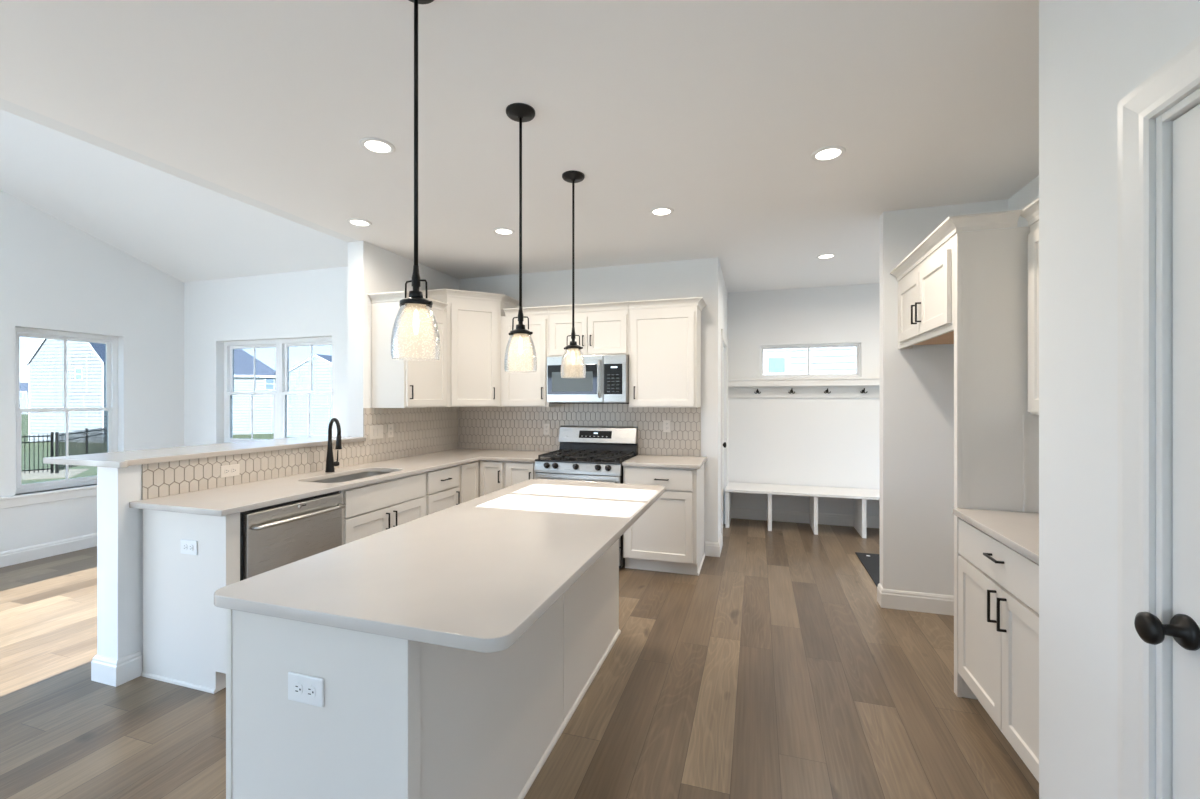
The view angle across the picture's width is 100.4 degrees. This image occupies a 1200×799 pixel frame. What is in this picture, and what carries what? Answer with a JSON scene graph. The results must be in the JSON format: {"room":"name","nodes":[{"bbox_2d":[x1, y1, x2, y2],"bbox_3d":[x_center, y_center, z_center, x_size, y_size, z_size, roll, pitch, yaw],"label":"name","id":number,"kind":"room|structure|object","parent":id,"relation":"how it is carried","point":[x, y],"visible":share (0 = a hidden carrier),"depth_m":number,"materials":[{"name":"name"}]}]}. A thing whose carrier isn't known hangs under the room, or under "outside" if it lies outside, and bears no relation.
{"room":"kitchen","nodes":[
{"label":"kitchen","id":0,"kind":"room"},
{"bbox_2d":[0,190,183,551],"bbox_3d":[-5.777,-1.019,2.548,0.150,4.918,6.600,0,0,17],"label":"wall","id":1,"kind":"structure","parent":0,"point":[55,275],"depth_m":4.81,"materials":[{"name":"white paint"}]},
{"bbox_2d":[0,485,96,508],"bbox_3d":[-5.174,0.890,4.303,0.120,0.100,1.950,0,0,17],"label":"trim","id":2,"kind":"structure","parent":1,"relation":"attached to","point":[52,495],"depth_m":4.57,"materials":[{"name":"white paint"}]},
{"bbox_2d":[0,533,96,567],"bbox_3d":[-4.293,1.376,2.082,2.960,0.128,6.600,0,0,17],"label":"baseboard","id":3,"kind":"structure","parent":1,"relation":"attached to","point":[16,556],"depth_m":4.56,"materials":[{"name":"white paint"}]},
{"bbox_2d":[15,327,117,493],"bbox_3d":[-5.117,0.098,4.791,0.065,1.485,0.785,0,0,17],"label":"window","id":4,"kind":"structure","parent":1,"relation":"in","point":[66,383],"depth_m":4.76,"materials":[{"name":"clear glass"}]},
{"bbox_2d":[0,109,347,282],"bbox_3d":[-4.308,-2.477,2.086,3.230,2.399,6.900,0,0,17],"label":"vault","id":5,"kind":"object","parent":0,"point":[187,231],"visible":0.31,"depth_m":4.40,"materials":[{"name":"white paint"}]},
{"bbox_2d":[0,98,457,671],"bbox_3d":[-2.700,-1.019,1.948,0.160,4.918,7.300,0,0,17],"label":"wall","id":6,"kind":"structure","parent":0,"point":[372,268],"depth_m":2.61,"materials":[{"name":"white paint"}]},
{"bbox_2d":[91,650,141,686],"bbox_3d":[-2.168,1.376,3.644,0.192,0.128,2.326,0,0,17],"label":"baseboard","id":7,"kind":"structure","parent":6,"relation":"attached to","point":[105,670],"depth_m":2.54,"materials":[{"name":"white paint"}]},
{"bbox_2d":[43,436,365,467],"bbox_3d":[-2.402,0.323,3.358,0.605,0.030,1.688,0,0,17],"label":"ledge","id":8,"kind":"object","parent":6,"relation":"attached to","point":[122,459],"visible":0.94,"depth_m":2.96,"materials":[{"name":"white stone"}]},
{"bbox_2d":[142,407,458,499],"bbox_3d":[-1.965,0.298,4.009,0.008,0.455,2.908,0,0,17],"label":"backsplash","id":9,"kind":"structure","parent":6,"relation":"attached to","point":[416,431],"depth_m":3.69,"materials":[{"name":"tile"}]},
{"bbox_2d":[220,464,239,477],"bbox_3d":[-2.256,0.435,3.051,0.008,0.072,0.115,0,0,17],"label":"wall outlet","id":10,"kind":"object","parent":9,"relation":"attached to","point":[227,470],"visible":1,"depth_m":3.04,"materials":[{"name":"beige plastic"}]},
{"bbox_2d":[369,425,382,438],"bbox_3d":[-1.888,0.275,4.224,0.009,0.115,0.158,0,0,17],"label":"light switch","id":11,"kind":"object","parent":9,"relation":"attached to","point":[375,431],"visible":1,"depth_m":4.22,"materials":[{"name":"beige plastic"}]},
{"bbox_2d":[387,424,392,437],"bbox_3d":[-1.837,0.275,4.387,0.008,0.115,0.072,0,0,17],"label":"wall outlet","id":12,"kind":"object","parent":9,"relation":"attached to","point":[389,426],"visible":1,"depth_m":4.38,"materials":[{"name":"beige plastic"}]},
{"bbox_2d":[367,291,447,407],"bbox_3d":[-1.651,-0.403,4.385,0.378,0.945,0.638,0,0,17],"label":"upper cabinet","id":13,"kind":"object","parent":6,"relation":"attached to","point":[404,383],"visible":0.9,"depth_m":4.17,"materials":[{"name":"white paint"}]},
{"bbox_2d":[184,266,347,445],"bbox_3d":[-3.354,0.057,5.324,3.110,2.766,0.150,0,0,17],"label":"wall","id":14,"kind":"structure","parent":0,"point":[309,303],"depth_m":5.39,"materials":[{"name":"white paint"}]},
{"bbox_2d":[224,339,278,442],"bbox_3d":[-3.821,-0.068,5.515,0.805,1.155,0.065,0,0,17],"label":"window","id":15,"kind":"structure","parent":14,"relation":"in","point":[251,368],"depth_m":5.52,"materials":[{"name":"clear glass"}]},
{"bbox_2d":[279,337,331,437],"bbox_3d":[-3.053,-0.068,5.274,0.805,1.155,0.065,0,0,17],"label":"window","id":16,"kind":"structure","parent":14,"relation":"in","point":[305,364],"depth_m":5.29,"materials":[{"name":"clear glass"}]},
{"bbox_2d":[0,0,1038,292],"bbox_3d":[0.516,-1.378,1.845,6.120,0.150,9.030,0,0,17],"label":"ceiling","id":17,"kind":"structure","parent":0,"point":[715,113],"depth_m":2.27,"materials":[{"name":"white paint"}]},
{"bbox_2d":[347,218,371,226],"bbox_3d":[-1.769,-1.300,3.679,0.168,0.006,0.168,0,0,17],"label":"recessed light","id":18,"kind":"object","parent":17,"relation":"in","point":[353,221],"visible":1,"depth_m":3.67,"materials":[{"name":"white paint"}]},
{"bbox_2d":[360,137,394,154],"bbox_3d":[-1.143,-1.300,2.570,0.168,0.006,0.168,0,0,17],"label":"recessed light","id":19,"kind":"object","parent":17,"relation":"in","point":[373,145],"visible":1,"depth_m":2.56,"materials":[{"name":"white paint"}]},
{"bbox_2d":[391,0,440,360],"bbox_3d":[-0.577,-0.715,1.568,0.147,1.177,0.147,0,0,17],"label":"pendant light","id":20,"kind":"object","parent":17,"relation":"hanging from","point":[415,301],"visible":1,"depth_m":1.56,"materials":[{"name":"clear glass"}]},
{"bbox_2d":[409,265,422,297],"bbox_3d":[-0.577,-0.366,1.568,0.044,0.107,0.044,0,0,17],"label":"socket","id":21,"kind":"object","parent":20,"relation":"attached to","point":[416,279],"depth_m":1.56,"materials":[{"name":"black metal"}]},
{"bbox_2d":[493,227,514,234],"bbox_3d":[-0.745,-1.300,3.871,0.168,0.006,0.168,0,0,17],"label":"recessed light","id":22,"kind":"object","parent":17,"relation":"in","point":[501,231],"visible":1,"depth_m":3.87,"materials":[{"name":"white paint"}]},
{"bbox_2d":[504,103,536,371],"bbox_3d":[-0.359,-0.715,2.261,0.147,1.177,0.147,0,0,17],"label":"pendant light","id":23,"kind":"object","parent":17,"relation":"hanging from","point":[518,112],"visible":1,"depth_m":2.25,"materials":[{"name":"clear glass"}]},
{"bbox_2d":[516,306,524,328],"bbox_3d":[-0.359,-0.366,2.261,0.044,0.107,0.044,0,0,17],"label":"socket","id":24,"kind":"object","parent":23,"relation":"attached to","point":[520,317],"depth_m":2.25,"materials":[{"name":"black metal"}]},
{"bbox_2d":[561,170,585,377],"bbox_3d":[-0.155,-0.715,2.910,0.147,1.177,0.147,0,0,17],"label":"pendant light","id":25,"kind":"object","parent":17,"relation":"hanging from","point":[572,176],"visible":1,"depth_m":2.90,"materials":[{"name":"clear glass"}]},
{"bbox_2d":[570,327,576,344],"bbox_3d":[-0.155,-0.366,2.910,0.044,0.107,0.044,0,0,17],"label":"socket","id":26,"kind":"object","parent":25,"relation":"attached to","point":[573,336],"depth_m":2.90,"materials":[{"name":"black metal"}]},
{"bbox_2d":[649,207,673,215],"bbox_3d":[0.426,-1.300,3.461,0.168,0.006,0.168,0,0,17],"label":"recessed light","id":27,"kind":"object","parent":17,"relation":"in","point":[658,211],"visible":1,"depth_m":3.46,"materials":[{"name":"white paint"}]},
{"bbox_2d":[816,253,835,258],"bbox_3d":[2.055,-1.300,4.543,0.168,0.006,0.168,0,0,17],"label":"recessed light","id":28,"kind":"object","parent":17,"relation":"in","point":[829,255],"visible":1,"depth_m":4.54,"materials":[{"name":"white paint"}]},
{"bbox_2d":[811,146,845,161],"bbox_3d":[1.209,-1.300,2.649,0.168,0.006,0.168,0,0,17],"label":"recessed light","id":29,"kind":"object","parent":17,"relation":"in","point":[829,153],"visible":1,"depth_m":2.64,"materials":[{"name":"white paint"}]},
{"bbox_2d":[0,518,1038,798],"bbox_3d":[-1.044,1.470,2.267,9.350,0.060,9.200,0,0,17],"label":"floor","id":30,"kind":"structure","parent":0,"point":[777,669],"depth_m":2.36,"materials":[{"name":"brown wood"}]},
{"bbox_2d":[141,509,239,693],"bbox_3d":[-2.095,0.999,2.552,0.597,0.882,0.078,0,0,17],"label":"end panel","id":31,"kind":"object","parent":30,"relation":"on","point":[184,632],"visible":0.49,"depth_m":2.51,"materials":[{"name":"white paint"}]},
{"bbox_2d":[181,539,196,554],"bbox_3d":[-2.059,0.740,2.504,0.115,0.072,0.008,0,0,17],"label":"wall outlet","id":32,"kind":"object","parent":31,"relation":"attached to","point":[187,546],"visible":1,"depth_m":2.50,"materials":[{"name":"white plastic"}]},
{"bbox_2d":[240,491,345,580],"bbox_3d":[-1.950,1.001,2.880,0.674,0.878,0.624,0,0,17],"label":"dishwasher","id":33,"kind":"object","parent":30,"relation":"on","point":[272,537],"visible":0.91,"depth_m":2.73,"materials":[{"name":"grey metal"}]},
{"bbox_2d":[339,472,424,544],"bbox_3d":[-1.753,0.999,3.580,0.660,0.882,0.818,0,0,17],"label":"base cabinet","id":34,"kind":"object","parent":30,"relation":"on","point":[370,509],"visible":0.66,"depth_m":3.41,"materials":[{"name":"white paint"}]},
{"bbox_2d":[226,539,620,798],"bbox_3d":[-0.453,0.999,2.228,0.622,0.882,1.992,0,0,17],"label":"kitchen island","id":35,"kind":"object","parent":30,"relation":"on","point":[399,718],"visible":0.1,"depth_m":1.34,"materials":[{"name":"white paint"}]},
{"bbox_2d":[288,672,323,706],"bbox_3d":[-0.755,0.743,1.281,0.115,0.072,0.008,0,0,17],"label":"wall outlet","id":36,"kind":"object","parent":35,"relation":"attached to","point":[306,689],"visible":1,"depth_m":1.28,"materials":[{"name":"white plastic"}]},
{"bbox_2d":[293,682,302,694],"bbox_3d":[-0.776,0.743,1.284,0.029,0.033,0.002,0,0,17],"label":"receptacle","id":37,"kind":"object","parent":36,"relation":"attached to","point":[297,686],"depth_m":1.28,"materials":[{"name":"white plastic"}]},
{"bbox_2d":[306,685,315,697],"bbox_3d":[-0.736,0.743,1.272,0.029,0.033,0.002,0,0,17],"label":"receptacle","id":38,"kind":"object","parent":36,"relation":"attached to","point":[310,689],"depth_m":1.27,"materials":[{"name":"white plastic"}]},
{"bbox_2d":[214,479,664,652],"bbox_3d":[-0.336,0.542,2.203,0.904,0.032,2.058,0,0,17],"label":"island countertop","id":39,"kind":"structure","parent":35,"relation":"on","point":[476,574],"depth_m":1.53,"materials":[{"name":"white stone"}]},
{"bbox_2d":[425,465,459,515],"bbox_3d":[-1.560,0.999,4.194,0.660,0.882,0.463,0,0,17],"label":"base cabinet","id":40,"kind":"object","parent":30,"relation":"on","point":[442,489],"visible":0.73,"depth_m":4.07,"materials":[{"name":"white paint"}]},
{"bbox_2d":[459,460,504,503],"bbox_3d":[-1.244,0.999,4.827,0.885,0.882,0.931,0,0,17],"label":"base cabinet","id":41,"kind":"object","parent":30,"relation":"on","point":[479,478],"visible":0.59,"depth_m":4.56,"materials":[{"name":"white paint"}]},
{"bbox_2d":[129,448,551,515],"bbox_3d":[-1.404,0.541,3.803,1.192,0.030,2.965,0,0,17],"label":"countertop","id":42,"kind":"structure","parent":41,"relation":"on","point":[226,500],"depth_m":3.09,"materials":[{"name":"white stone"}]},
{"bbox_2d":[325,418,341,471],"bbox_3d":[-1.909,0.329,3.579,0.092,0.395,0.215,0,0,-33],"label":"kitchen faucet","id":43,"kind":"object","parent":42,"relation":"on","point":[330,463],"visible":1,"depth_m":3.61,"materials":[{"name":"black metal"}]},
{"bbox_2d":[312,471,390,482],"bbox_3d":[-1.723,0.651,3.507,0.384,0.190,0.704,0,0,17],"label":"sink","id":44,"kind":"object","parent":42,"relation":"in","point":[350,477],"visible":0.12,"depth_m":3.71,"materials":[{"name":"silver metal"}]},
{"bbox_2d":[505,461,535,487],"bbox_3d":[-0.633,0.999,4.775,0.306,0.882,0.664,0,0,17],"label":"base cabinet","id":45,"kind":"object","parent":30,"relation":"on","point":[515,472],"visible":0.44,"depth_m":4.50,"materials":[{"name":"white paint"}]},
{"bbox_2d":[534,426,637,567],"bbox_3d":[-0.116,0.851,4.572,0.784,1.178,0.716,0,0,17],"label":"gas range","id":46,"kind":"object","parent":30,"relation":"on","point":[585,453],"visible":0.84,"depth_m":4.47,"materials":[{"name":"silver metal"}]},
{"bbox_2d":[535,454,635,464],"bbox_3d":[-0.114,0.536,4.577,0.784,0.016,0.595,0,0,17],"label":"cooktop","id":47,"kind":"object","parent":46,"relation":"in","point":[550,460],"depth_m":4.35,"materials":[{"name":"black metal"}]},
{"bbox_2d":[623,464,704,574],"bbox_3d":[0.577,0.999,4.395,0.623,0.882,0.664,0,0,17],"label":"base cabinet","id":48,"kind":"object","parent":30,"relation":"on","point":[669,536],"visible":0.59,"depth_m":4.11,"materials":[{"name":"white paint"}]},
{"bbox_2d":[622,454,706,468],"bbox_3d":[0.586,0.541,4.396,0.637,0.030,0.640,0,0,17],"label":"countertop","id":49,"kind":"structure","parent":48,"relation":"on","point":[641,460],"depth_m":4.24,"materials":[{"name":"white stone"}]},
{"bbox_2d":[725,482,879,537],"bbox_3d":[2.996,1.222,5.358,3.183,0.437,0.509,0,0,17],"label":"bench","id":50,"kind":"object","parent":30,"relation":"on","point":[859,495],"visible":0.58,"depth_m":5.47,"materials":[{"name":"white paint"}]},
{"bbox_2d":[855,552,879,586],"bbox_3d":[2.743,1.434,4.099,1.022,0.010,0.905,0,0,17],"label":"door mat","id":51,"kind":"object","parent":30,"relation":"on","point":[871,562],"visible":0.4,"depth_m":4.33,"materials":[{"name":"black rubber"}]},
{"bbox_2d":[954,226,1038,698],"bbox_3d":[2.038,0.315,2.347,0.633,2.250,0.044,0,0,17],"label":"panel","id":52,"kind":"object","parent":30,"relation":"on","point":[996,437],"visible":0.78,"depth_m":2.38,"materials":[{"name":"white paint"}]},
{"bbox_2d":[958,518,1038,781],"bbox_3d":[1.871,0.999,1.864,0.664,0.882,0.974,0,0,17],"label":"base cabinet","id":53,"kind":"object","parent":30,"relation":"on","point":[998,586],"visible":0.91,"depth_m":1.98,"materials":[{"name":"white paint"}]},
{"bbox_2d":[953,508,1038,563],"bbox_3d":[1.876,0.541,1.865,0.652,0.030,0.976,0,0,17],"label":"countertop","id":54,"kind":"structure","parent":53,"relation":"on","point":[1019,531],"depth_m":2.09,"materials":[{"name":"white stone"}]},
{"bbox_2d":[458,257,718,552],"bbox_3d":[-0.282,0.069,5.078,2.900,2.743,0.120,0,0,17],"label":"wall","id":55,"kind":"structure","parent":0,"point":[695,277],"depth_m":4.72,"materials":[{"name":"white paint"}]},
{"bbox_2d":[420,289,518,406],"bbox_3d":[-1.288,-0.475,4.942,0.738,1.090,0.738,0,0,17],"label":"upper cabinet","id":56,"kind":"object","parent":55,"relation":"attached to","point":[473,317],"visible":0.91,"depth_m":4.76,"materials":[{"name":"white paint"}]},
{"bbox_2d":[501,306,561,406],"bbox_3d":[-0.685,-0.403,4.941,0.507,0.945,0.378,0,0,17],"label":"upper cabinet","id":57,"kind":"object","parent":55,"relation":"attached to","point":[519,388],"visible":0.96,"depth_m":4.79,"materials":[{"name":"white paint"}]},
{"bbox_2d":[459,404,700,455],"bbox_3d":[-0.295,0.278,5.014,2.573,0.496,0.008,0,0,17],"label":"backsplash","id":58,"kind":"structure","parent":55,"relation":"attached to","point":[498,428],"depth_m":5.01,"materials":[{"name":"tile"}]},
{"bbox_2d":[543,423,549,434],"bbox_3d":[-0.542,0.300,5.083,0.072,0.115,0.008,0,0,17],"label":"wall outlet","id":59,"kind":"object","parent":58,"relation":"attached to","point":[546,426],"visible":1,"depth_m":5.08,"materials":[{"name":"beige plastic"}]},
{"bbox_2d":[663,420,670,431],"bbox_3d":[0.631,0.250,4.714,0.072,0.115,0.008,0,0,17],"label":"wall outlet","id":60,"kind":"object","parent":58,"relation":"attached to","point":[666,423],"visible":1,"depth_m":4.71,"materials":[{"name":"beige plastic"}]},
{"bbox_2d":[547,301,628,356],"bbox_3d":[-0.070,-0.640,4.748,0.778,0.470,0.378,0,0,17],"label":"upper cabinet","id":61,"kind":"object","parent":55,"relation":"attached to","point":[602,331],"visible":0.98,"depth_m":4.58,"materials":[{"name":"white paint"}]},
{"bbox_2d":[547,354,628,403],"bbox_3d":[-0.079,-0.181,4.707,0.764,0.439,0.445,0,0,17],"label":"microwave","id":62,"kind":"object","parent":61,"relation":"attached to","point":[606,381],"visible":0.97,"depth_m":4.52,"materials":[{"name":"silver metal"}]},
{"bbox_2d":[628,297,705,407],"bbox_3d":[0.615,-0.403,4.533,0.653,0.945,0.378,0,0,17],"label":"upper cabinet","id":63,"kind":"object","parent":55,"relation":"attached to","point":[664,343],"visible":1,"depth_m":4.40,"materials":[{"name":"white paint"}]},
{"bbox_2d":[719,262,727,537],"bbox_3d":[1.281,0.073,5.415,0.120,2.753,1.460,0,0,17],"label":"wall","id":64,"kind":"structure","parent":0,"point":[723,294],"depth_m":5.16,"materials":[{"name":"white paint"}]},
{"bbox_2d":[705,533,721,556],"bbox_3d":[1.086,1.376,4.760,0.131,0.128,0.366,0,0,17],"label":"baseboard","id":65,"kind":"structure","parent":64,"relation":"attached to","point":[713,549],"depth_m":4.59,"materials":[{"name":"white paint"}]},
{"bbox_2d":[721,329,727,545],"bbox_3d":[1.345,0.372,5.389,0.018,2.135,0.980,0,0,17],"label":"trim","id":66,"kind":"structure","parent":64,"relation":"attached to","point":[724,339],"depth_m":4.92,"materials":[{"name":"white paint"}]},
{"bbox_2d":[723,347,725,525],"bbox_3d":[1.330,0.418,5.394,0.106,2.027,0.780,0,0,17],"label":"door","id":67,"kind":"structure","parent":64,"relation":"in","point":[724,443],"depth_m":5.66,"materials":[{"name":"white paint"}]},
{"bbox_2d":[728,283,879,516],"bbox_3d":[3.115,0.069,5.683,3.460,2.743,0.150,0,0,17],"label":"wall","id":68,"kind":"structure","parent":0,"point":[822,442],"depth_m":5.84,"materials":[{"name":"white paint"}]},
{"bbox_2d":[728,377,879,397],"bbox_3d":[3.058,-0.133,5.553,3.183,0.225,0.128,0,0,17],"label":"wall shelf","id":69,"kind":"object","parent":68,"relation":"attached to","point":[770,387],"visible":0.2,"depth_m":5.77,"materials":[{"name":"white paint"}]},
{"bbox_2d":[731,507,879,527],"bbox_3d":[3.043,1.376,5.501,3.190,0.128,0.240,0,0,17],"label":"baseboard","id":70,"kind":"structure","parent":68,"relation":"attached to","point":[738,513],"depth_m":5.84,"materials":[{"name":"white paint"}]},
{"bbox_2d":[760,343,860,377],"bbox_3d":[2.448,-0.450,5.869,1.095,0.390,0.065,0,0,17],"label":"window","id":71,"kind":"structure","parent":68,"relation":"in","point":[836,359],"depth_m":5.86,"materials":[{"name":"clear glass"}]},
{"bbox_2d":[880,199,1007,595],"bbox_3d":[2.943,0.069,3.221,2.014,2.743,0.110,0,0,17],"label":"wall","id":72,"kind":"structure","parent":0,"point":[917,383],"depth_m":3.42,"materials":[{"name":"white paint"}]},
{"bbox_2d":[877,583,953,615],"bbox_3d":[2.164,1.376,2.921,0.740,0.128,1.150,0,0,17],"label":"baseboard","id":73,"kind":"structure","parent":72,"relation":"attached to","point":[886,598],"depth_m":3.40,"materials":[{"name":"white paint"}]},
{"bbox_2d":[1008,175,1038,227],"bbox_3d":[2.416,0.069,2.255,0.140,2.743,2.050,0,0,17],"label":"wall","id":74,"kind":"structure","parent":0,"point":[1029,193],"depth_m":3.06,"materials":[{"name":"white paint"}]},
{"bbox_2d":[890,209,1021,348],"bbox_3d":[2.160,-0.610,2.820,0.684,0.530,1.120,0,0,17],"label":"upper cabinet","id":75,"kind":"object","parent":74,"relation":"attached to","point":[926,292],"visible":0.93,"depth_m":2.73,"materials":[{"name":"white paint"}]},
{"bbox_2d":[1020,198,1038,414],"bbox_3d":[1.999,-0.403,1.824,0.394,0.945,0.974,0,0,17],"label":"upper cabinet","id":76,"kind":"object","parent":74,"relation":"attached to","point":[1030,212],"visible":0.09,"depth_m":2.27,"materials":[{"name":"white paint"}]},
{"bbox_2d":[1039,0,1199,798],"bbox_3d":[1.021,0.073,0.335,0.112,2.753,2.450,0,0,17],"label":"wall","id":77,"kind":"structure","parent":0,"point":[1093,54],"depth_m":1.33,"materials":[{"name":"white paint"}]},
{"bbox_2d":[1118,35,1199,798],"bbox_3d":[1.069,0.375,0.705,0.018,2.130,0.955,0,0,17],"label":"trim","id":78,"kind":"structure","parent":77,"relation":"attached to","point":[1179,77],"depth_m":1.10,"materials":[{"name":"white paint"}]},
{"bbox_2d":[1134,104,1199,798],"bbox_3d":[1.075,0.424,0.705,0.111,2.016,0.744,0,0,17],"label":"door","id":79,"kind":"structure","parent":77,"relation":"in","point":[1184,626],"depth_m":1.02,"materials":[{"name":"white paint"}]},
{"bbox_2d":[1156,88,1199,798],"bbox_3d":[1.130,0.417,0.685,0.110,2.045,0.785,0,0,17],"label":"trim","id":80,"kind":"structure","parent":77,"relation":"attached to","point":[1164,122],"depth_m":1.06,"materials":[{"name":"white paint"}]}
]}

